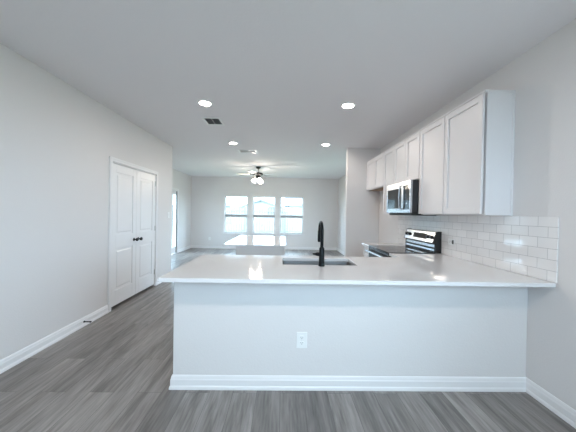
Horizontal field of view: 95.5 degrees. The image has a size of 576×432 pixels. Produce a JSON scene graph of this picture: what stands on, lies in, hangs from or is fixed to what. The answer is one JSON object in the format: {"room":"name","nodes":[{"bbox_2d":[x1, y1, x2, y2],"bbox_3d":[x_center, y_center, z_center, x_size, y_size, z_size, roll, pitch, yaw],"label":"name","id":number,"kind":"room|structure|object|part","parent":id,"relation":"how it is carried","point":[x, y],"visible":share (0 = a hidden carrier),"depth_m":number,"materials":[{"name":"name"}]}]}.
{"room":"kitchen","nodes":[
{"label":"kitchen","id":0,"kind":"room"},
{"bbox_2d":[0,43,172,359],"bbox_3d":[-2.970,-0.064,2.040,1.174,2.734,6.884,1,1,-1],"label":"wall","id":1,"kind":"structure","parent":0,"point":[57,142],"depth_m":2.68,"materials":[{"name":"white paint"}]},
{"bbox_2d":[0,305,108,373],"bbox_3d":[-2.379,1.270,1.069,0.020,0.106,4.898,1,1,-1],"label":"baseboard","id":2,"kind":"structure","parent":1,"relation":"attached to","point":[10,361],"depth_m":2.61,"materials":[{"name":"white paint"}]},
{"bbox_2d":[111,163,138,306],"bbox_3d":[-2.414,0.264,3.875,0.112,1.990,0.614,1,1,-1],"label":"door","id":3,"kind":"structure","parent":1,"relation":"in","point":[124,239],"depth_m":3.86,"materials":[{"name":"white paint"}]},
{"bbox_2d":[107,156,157,311],"bbox_3d":[-2.475,0.242,4.182,0.141,2.102,1.349,1,1,-1],"label":"trim","id":4,"kind":"structure","parent":1,"relation":"attached to","point":[112,160],"depth_m":3.56,"materials":[{"name":"white paint"}]},
{"bbox_2d":[135,170,155,293],"bbox_3d":[-2.425,0.258,4.492,0.112,1.990,0.614,1,1,-1],"label":"door","id":5,"kind":"structure","parent":1,"relation":"in","point":[146,183],"depth_m":4.46,"materials":[{"name":"white paint"}]},
{"bbox_2d":[172,168,190,252],"bbox_3d":[-3.717,-0.128,7.712,0.120,2.734,4.726,1,1,-1],"label":"wall","id":6,"kind":"structure","parent":0,"point":[181,181],"depth_m":9.23,"materials":[{"name":"white paint"}]},
{"bbox_2d":[171,190,176,253],"bbox_3d":[-3.662,0.203,8.249,0.104,2.025,0.792,1,1,-1],"label":"door","id":7,"kind":"structure","parent":6,"relation":"in","point":[173,249],"depth_m":8.58,"materials":[{"name":"white paint"}]},
{"bbox_2d":[172,187,178,252],"bbox_3d":[-3.721,0.167,8.248,0.141,2.135,0.970,1,1,-1],"label":"trim","id":8,"kind":"structure","parent":6,"relation":"attached to","point":[173,189],"depth_m":8.65,"materials":[{"name":"white paint"}]},
{"bbox_2d":[191,176,337,246],"bbox_3d":[-0.832,-0.097,10.066,5.732,2.734,0.120,1,1,-1],"label":"wall","id":9,"kind":"structure","parent":0,"point":[208,194],"depth_m":10.00,"materials":[{"name":"white paint"}]},
{"bbox_2d":[223,195,247,233],"bbox_3d":[-1.987,-0.051,10.024,0.970,1.470,0.125,1,1,-1],"label":"window","id":10,"kind":"structure","parent":9,"relation":"in","point":[225,214],"depth_m":10.04,"materials":[{"name":"white plastic"}]},
{"bbox_3d":[-1.994,0.325,10.053,0.840,0.608,0.022,1,1,-1],"label":"sash","id":11,"kind":"part","parent":10,"relation":"part of","materials":[{"name":"glass"}]},
{"bbox_3d":[-1.988,-0.013,10.054,0.840,0.068,0.046,1,1,-1],"label":"meeting rail","id":12,"kind":"part","parent":10,"relation":"part of","materials":[{"name":"silver metal"}]},
{"bbox_3d":[-1.981,-0.399,10.065,0.840,0.704,0.022,1,1,-1],"label":"sash","id":13,"kind":"part","parent":10,"relation":"part of","materials":[{"name":"glass"}]},
{"bbox_2d":[178,245,343,254],"bbox_3d":[-0.874,1.237,7.723,5.612,0.106,4.590,1,1,-1],"label":"baseboard","id":14,"kind":"structure","parent":9,"relation":"attached to","point":[190,246],"depth_m":9.98,"materials":[{"name":"white paint"}]},
{"bbox_2d":[252,196,275,234],"bbox_3d":[-0.920,-0.032,10.043,0.955,1.470,0.125,1,1,-1],"label":"window","id":15,"kind":"structure","parent":9,"relation":"in","point":[253,215],"depth_m":10.06,"materials":[{"name":"white plastic"}]},
{"bbox_3d":[-0.914,-0.380,10.084,0.825,0.704,0.022,1,1,-1],"label":"sash","id":16,"kind":"part","parent":15,"relation":"part of","materials":[{"name":"glass"}]},
{"bbox_3d":[-0.927,0.344,10.072,0.825,0.608,0.022,1,1,-1],"label":"sash","id":17,"kind":"part","parent":15,"relation":"part of","materials":[{"name":"glass"}]},
{"bbox_3d":[-0.921,0.006,10.073,0.825,0.068,0.046,1,1,-1],"label":"meeting rail","id":18,"kind":"part","parent":15,"relation":"part of","materials":[{"name":"silver metal"}]},
{"bbox_2d":[278,196,303,234],"bbox_3d":[0.138,-0.013,10.062,0.980,1.470,0.125,1,1,-1],"label":"window","id":19,"kind":"structure","parent":9,"relation":"in","point":[281,216],"depth_m":10.07,"materials":[{"name":"white plastic"}]},
{"bbox_3d":[0.143,-0.361,10.102,0.850,0.704,0.022,1,1,-1],"label":"sash","id":20,"kind":"part","parent":19,"relation":"part of","materials":[{"name":"glass"}]},
{"bbox_3d":[0.136,0.025,10.092,0.850,0.068,0.046,1,1,-1],"label":"meeting rail","id":21,"kind":"part","parent":19,"relation":"part of","materials":[{"name":"silver metal"}]},
{"bbox_2d":[0,0,575,178],"bbox_3d":[-0.766,-1.462,4.309,5.852,0.100,11.610,1,1,-1],"label":"ceiling","id":22,"kind":"structure","parent":0,"point":[278,75],"depth_m":2.33,"materials":[{"name":"white paint"}]},
{"bbox_2d":[197,100,212,106],"bbox_3d":[-1.033,-1.402,3.255,0.190,0.011,0.190,1,1,-1],"label":"recessed light","id":23,"kind":"object","parent":22,"relation":"in","point":[207,103],"visible":1,"depth_m":3.25,"materials":[{"name":"white plastic"}]},
{"bbox_2d":[201,117,224,124],"bbox_3d":[-1.112,-1.410,3.898,0.275,0.008,0.320,1,1,-1],"label":"ceiling vent","id":24,"kind":"object","parent":22,"relation":"in","point":[208,120],"visible":1,"depth_m":3.87,"materials":[{"name":"white plastic"}]},
{"bbox_2d":[238,150,256,152],"bbox_3d":[-0.884,-1.423,5.763,0.405,0.008,0.260,1,1,-1],"label":"ceiling vent","id":25,"kind":"object","parent":22,"relation":"in","point":[240,151],"visible":1,"depth_m":5.77,"materials":[{"name":"white plastic"}]},
{"bbox_2d":[237,166,275,183],"bbox_3d":[-0.928,-1.202,7.694,1.164,0.486,1.220,1,1,-1],"label":"ceiling fan","id":26,"kind":"object","parent":22,"relation":"hanging from","point":[258,174],"visible":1,"depth_m":7.63,"materials":[{"name":"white metal"}]},
{"bbox_2d":[340,102,355,108],"bbox_3d":[0.747,-1.370,3.251,0.190,0.011,0.190,1,1,-1],"label":"recessed light","id":27,"kind":"object","parent":22,"relation":"in","point":[348,105],"visible":1,"depth_m":3.23,"materials":[{"name":"white plastic"}]},
{"bbox_2d":[0,248,575,431],"bbox_3d":[-0.817,1.372,4.334,5.852,0.100,11.610,1,1,-1],"label":"floor","id":28,"kind":"structure","parent":0,"point":[114,372],"depth_m":1.91,"materials":[{"name":"grey plastic"}]},
{"bbox_2d":[236,247,284,255],"bbox_3d":[-0.427,0.884,4.567,0.720,0.884,1.450,1,1,-1],"label":"base cabinet","id":29,"kind":"object","parent":28,"relation":"on","point":[278,251],"visible":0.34,"depth_m":3.84,"materials":[{"name":"white paint"}]},
{"bbox_2d":[223,235,285,246],"bbox_3d":[-0.501,0.426,4.561,0.925,0.030,1.530,1,1,-1],"label":"countertop","id":30,"kind":"structure","parent":29,"relation":"on","point":[240,241],"depth_m":4.19,"materials":[{"name":"white stone"}]},
{"bbox_2d":[364,246,368,256],"bbox_3d":[1.552,0.924,4.139,0.632,0.884,0.325,1,1,-1],"label":"base cabinet","id":31,"kind":"object","parent":28,"relation":"on","point":[366,254],"visible":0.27,"depth_m":4.18,"materials":[{"name":"white paint"}]},
{"bbox_2d":[362,243,404,246],"bbox_3d":[1.543,0.467,4.141,0.648,0.030,0.342,1,1,-1],"label":"countertop","id":32,"kind":"structure","parent":31,"relation":"on","point":[364,244],"depth_m":4.16,"materials":[{"name":"white stone"}]},
{"bbox_2d":[365,228,441,256],"bbox_3d":[1.515,0.776,3.588,0.709,1.187,0.763,1,1,-1],"label":"range","id":33,"kind":"object","parent":28,"relation":"on","point":[417,241],"visible":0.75,"depth_m":3.48,"materials":[{"name":"silver metal"}]},
{"bbox_3d":[1.197,0.519,3.580,0.064,0.026,0.703,1,1,-1],"label":"handle","id":34,"kind":"part","parent":33,"relation":"part of","materials":[{"name":"metal"}]},
{"bbox_3d":[1.239,0.801,3.583,0.033,0.658,0.755,1,1,-1],"label":"oven door","id":35,"kind":"part","parent":33,"relation":"part of","materials":[{"name":"black glass"}]},
{"bbox_2d":[369,245,434,253],"bbox_3d":[1.516,0.462,3.585,0.575,0.025,0.763,1,1,-1],"label":"cooktop","id":36,"kind":"object","parent":33,"relation":"in","point":[382,249],"depth_m":3.51,"materials":[{"name":"black glass"}]},
{"bbox_3d":[0.285,0.916,2.488,0.800,0.884,0.641,1,1,-1],"label":"base cabinet","id":37,"kind":"object","parent":28,"relation":"on","visible":0},
{"bbox_2d":[158,253,555,286],"bbox_3d":[0.489,0.462,2.508,2.812,0.030,1.349,1,1,-1],"label":"countertop","id":38,"kind":"structure","parent":37,"relation":"on","point":[400,268],"depth_m":2.09,"materials":[{"name":"white stone"}]},
{"bbox_2d":[283,261,351,264],"bbox_3d":[0.287,0.573,2.554,0.709,0.198,0.381,1,1,-1],"label":"sink","id":39,"kind":"object","parent":38,"relation":"in","point":[284,262],"visible":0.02,"depth_m":2.73,"materials":[{"name":"metal"}]},
{"bbox_2d":[313,221,324,266],"bbox_3d":[0.274,0.244,2.399,0.109,0.400,0.202,1,1,-1],"label":"faucet","id":40,"kind":"object","parent":38,"relation":"on","point":[320,253],"visible":1,"depth_m":2.31,"materials":[{"name":"black metal"}]},
{"bbox_3d":[0.302,0.165,2.403,0.029,0.240,0.185,1,1,-1],"label":"spout","id":41,"kind":"part","parent":40,"relation":"part of","materials":[{"name":"black metal"}]},
{"bbox_2d":[337,175,345,251],"bbox_3d":[2.015,-0.026,7.762,0.120,2.734,4.590,1,1,-1],"label":"wall","id":42,"kind":"structure","parent":0,"point":[342,181],"depth_m":9.42,"materials":[{"name":"white paint"}]},
{"bbox_2d":[173,282,527,376],"bbox_3d":[0.505,0.923,2.113,2.798,0.884,0.115,1,1,-1],"label":"wall","id":43,"kind":"structure","parent":0,"point":[220,328],"depth_m":2.06,"materials":[{"name":"white paint"}]},
{"bbox_2d":[296,332,306,347],"bbox_3d":[0.108,0.972,2.045,0.082,0.125,0.009,1,1,-1],"label":"wall outlet","id":44,"kind":"object","parent":43,"relation":"attached to","point":[301,342],"visible":1,"depth_m":2.04,"materials":[{"name":"white plastic"}]},
{"bbox_2d":[344,148,379,256],"bbox_3d":[1.525,-0.013,5.398,0.676,2.734,0.120,1,1,-1],"label":"wall","id":45,"kind":"structure","parent":0,"point":[361,204],"depth_m":5.34,"materials":[{"name":"white paint"}]},
{"bbox_2d":[378,18,575,409],"bbox_3d":[2.081,0.027,2.077,0.320,2.734,6.780,1,1,-1],"label":"wall","id":46,"kind":"structure","parent":0,"point":[543,78],"depth_m":1.94,"materials":[{"name":"white paint"}]},
{"bbox_2d":[169,374,575,428],"bbox_3d":[0.518,1.328,0.423,2.818,0.106,3.503,1,1,-1],"label":"baseboard","id":47,"kind":"structure","parent":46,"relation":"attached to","point":[177,382],"depth_m":2.04,"materials":[{"name":"white paint"}]},
{"bbox_2d":[367,152,384,190],"bbox_3d":[1.749,-0.801,4.883,0.273,0.596,0.897,1,1,-1],"label":"upper cabinet","id":48,"kind":"object","parent":46,"relation":"attached to","point":[375,166],"visible":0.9,"depth_m":4.82,"materials":[{"name":"white paint"}]},
{"bbox_3d":[1.618,-0.796,5.104,0.019,0.554,0.439,1,1,-1],"label":"door","id":49,"kind":"part","parent":48,"relation":"part of","materials":[{"name":"white paint"}]},
{"bbox_3d":[1.626,-0.792,4.657,0.019,0.554,0.439,1,1,-1],"label":"door","id":50,"kind":"part","parent":48,"relation":"part of","materials":[{"name":"white paint"}]},
{"bbox_2d":[383,145,394,214],"bbox_3d":[1.756,-0.557,4.231,0.273,1.071,0.409,1,1,-1],"label":"upper cabinet","id":51,"kind":"object","parent":46,"relation":"attached to","point":[389,153],"visible":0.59,"depth_m":4.29,"materials":[{"name":"white paint"}]},
{"bbox_2d":[394,129,420,183],"bbox_3d":[1.770,-0.774,3.644,0.273,0.626,0.759,1,1,-1],"label":"upper cabinet","id":52,"kind":"object","parent":46,"relation":"attached to","point":[407,151],"visible":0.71,"depth_m":3.58,"materials":[{"name":"white paint"}]},
{"bbox_3d":[1.640,-0.769,3.831,0.019,0.584,0.370,1,1,-1],"label":"door","id":53,"kind":"part","parent":52,"relation":"part of","materials":[{"name":"white paint"}]},
{"bbox_3d":[1.780,-1.077,3.642,0.265,0.020,0.759,1,1,-1],"label":"moulding","id":54,"kind":"part","parent":52,"relation":"part of","materials":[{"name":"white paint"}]},
{"bbox_2d":[386,180,435,215],"bbox_3d":[1.678,-0.233,3.643,0.416,0.448,0.740,1,1,-1],"label":"microwave","id":55,"kind":"object","parent":52,"relation":"attached to","point":[402,197],"visible":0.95,"depth_m":3.44,"materials":[{"name":"silver metal"}]},
{"bbox_3d":[1.533,-0.252,3.740,0.029,0.416,0.540,1,1,-1],"label":"door","id":56,"kind":"part","parent":55,"relation":"part of","materials":[{"name":"metal"}]},
{"bbox_3d":[1.500,-0.251,3.500,0.054,0.334,0.020,1,1,-1],"label":"handle","id":57,"kind":"part","parent":55,"relation":"part of","materials":[{"name":"metal"}]},
{"bbox_3d":[1.536,-0.241,3.378,0.018,0.311,0.179,1,1,-1],"label":"control panel","id":58,"kind":"part","parent":55,"relation":"part of","materials":[{"name":"black glass"}]},
{"bbox_3d":[1.647,-0.766,3.453,0.019,0.584,0.370,1,1,-1],"label":"door","id":59,"kind":"part","parent":52,"relation":"part of","materials":[{"name":"white paint"}]},
{"bbox_2d":[418,114,445,214],"bbox_3d":[1.778,-0.546,3.014,0.273,1.071,0.504,1,1,-1],"label":"upper cabinet","id":60,"kind":"object","parent":46,"relation":"attached to","point":[432,136],"visible":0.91,"depth_m":3.00,"materials":[{"name":"white paint"}]},
{"bbox_3d":[1.791,-1.071,3.010,0.265,0.020,0.504,1,1,-1],"label":"moulding","id":61,"kind":"part","parent":60,"relation":"part of","materials":[{"name":"white paint"}]},
{"bbox_2d":[448,238,454,244],"bbox_3d":[1.886,0.299,3.021,0.010,0.070,0.108,1,1,-1],"label":"wall outlet","id":62,"kind":"object","parent":46,"relation":"attached to","point":[450,241],"visible":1,"depth_m":3.01,"materials":[{"name":"white plastic"}]},
{"bbox_2d":[397,215,558,282],"bbox_3d":[1.894,0.230,3.151,0.009,0.474,2.590,1,1,-1],"label":"backsplash","id":63,"kind":"structure","parent":46,"relation":"attached to","point":[524,245],"depth_m":2.33,"materials":[{"name":"white tile"}]},
{"bbox_2d":[443,89,515,215],"bbox_3d":[1.787,-0.541,2.491,0.273,1.071,0.540,1,1,-1],"label":"upper cabinet","id":64,"kind":"object","parent":46,"relation":"attached to","point":[480,131],"visible":1,"depth_m":2.25,"materials":[{"name":"white paint"}]},
{"bbox_3d":[1.659,-0.534,2.494,0.019,1.029,0.520,1,1,-1],"label":"door","id":65,"kind":"part","parent":64,"relation":"part of","materials":[{"name":"white paint"}]},
{"bbox_3d":[1.800,-1.066,2.487,0.265,0.020,0.540,1,1,-1],"label":"moulding","id":66,"kind":"part","parent":64,"relation":"part of","materials":[{"name":"white paint"}]},
{"bbox_3d":[1.803,-0.007,2.501,0.216,0.004,0.508,1,1,-1],"label":"panel","id":67,"kind":"part","parent":64,"relation":"part of","materials":[{"name":"white paint"}]},
{"label":"outside","id":68,"kind":"structure","parent":0,"visible":0},
{"bbox_2d":[172,223,301,246],"bbox_3d":[-0.554,1.346,30.009,90.000,0.200,120.000,1,1,-1],"label":"yard","id":69,"kind":"structure","parent":68,"point":[227,223],"depth_m":25.29,"materials":[{"name":"green plant"}]},
{"bbox_2d":[172,194,234,222],"bbox_3d":[-12.980,-1.313,36.768,9.300,4.550,9.000,1,1,-1],"label":"house","id":70,"kind":"structure","parent":69,"relation":"on","point":[227,204],"depth_m":38.64,"materials":[{"name":"white"}]},
{"bbox_2d":[172,206,301,234],"bbox_3d":[-1.506,0.386,16.905,21.690,1.920,0.150,1,1,-1],"label":"fence","id":71,"kind":"object","parent":69,"relation":"on","point":[231,221],"visible":0.13,"depth_m":16.95,"materials":[{"name":"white wood"}]},
{"bbox_3d":[-1.494,-0.319,16.934,21.600,0.090,0.040,1,1,-1],"label":"rail","id":72,"kind":"part","parent":71,"relation":"part of","materials":[{"name":"white wood"}]},
{"bbox_3d":[-1.517,0.951,16.946,21.600,0.090,0.040,1,1,-1],"label":"rail","id":73,"kind":"part","parent":71,"relation":"part of","materials":[{"name":"white wood"}]},
{"bbox_3d":[-2.705,0.365,16.854,0.090,1.920,0.090,1,1,-1],"label":"post","id":74,"kind":"part","parent":71,"relation":"part of","materials":[{"name":"white wood"}]},
{"bbox_3d":[-0.306,0.408,16.897,0.090,1.920,0.090,1,1,-1],"label":"post","id":75,"kind":"part","parent":71,"relation":"part of","materials":[{"name":"white wood"}]},
{"bbox_2d":[230,199,286,224],"bbox_3d":[-3.562,-0.554,37.940,8.400,3.350,9.000,1,1,-1],"label":"house","id":76,"kind":"structure","parent":69,"relation":"on","point":[260,203],"depth_m":33.92,"materials":[{"name":"white"}]},
{"bbox_2d":[284,198,301,229],"bbox_3d":[4.318,-0.724,28.074,9.400,4.150,9.000,1,1,-1],"label":"house","id":77,"kind":"structure","parent":69,"relation":"on","point":[291,203],"depth_m":24.02,"materials":[{"name":"white"}]}
]}

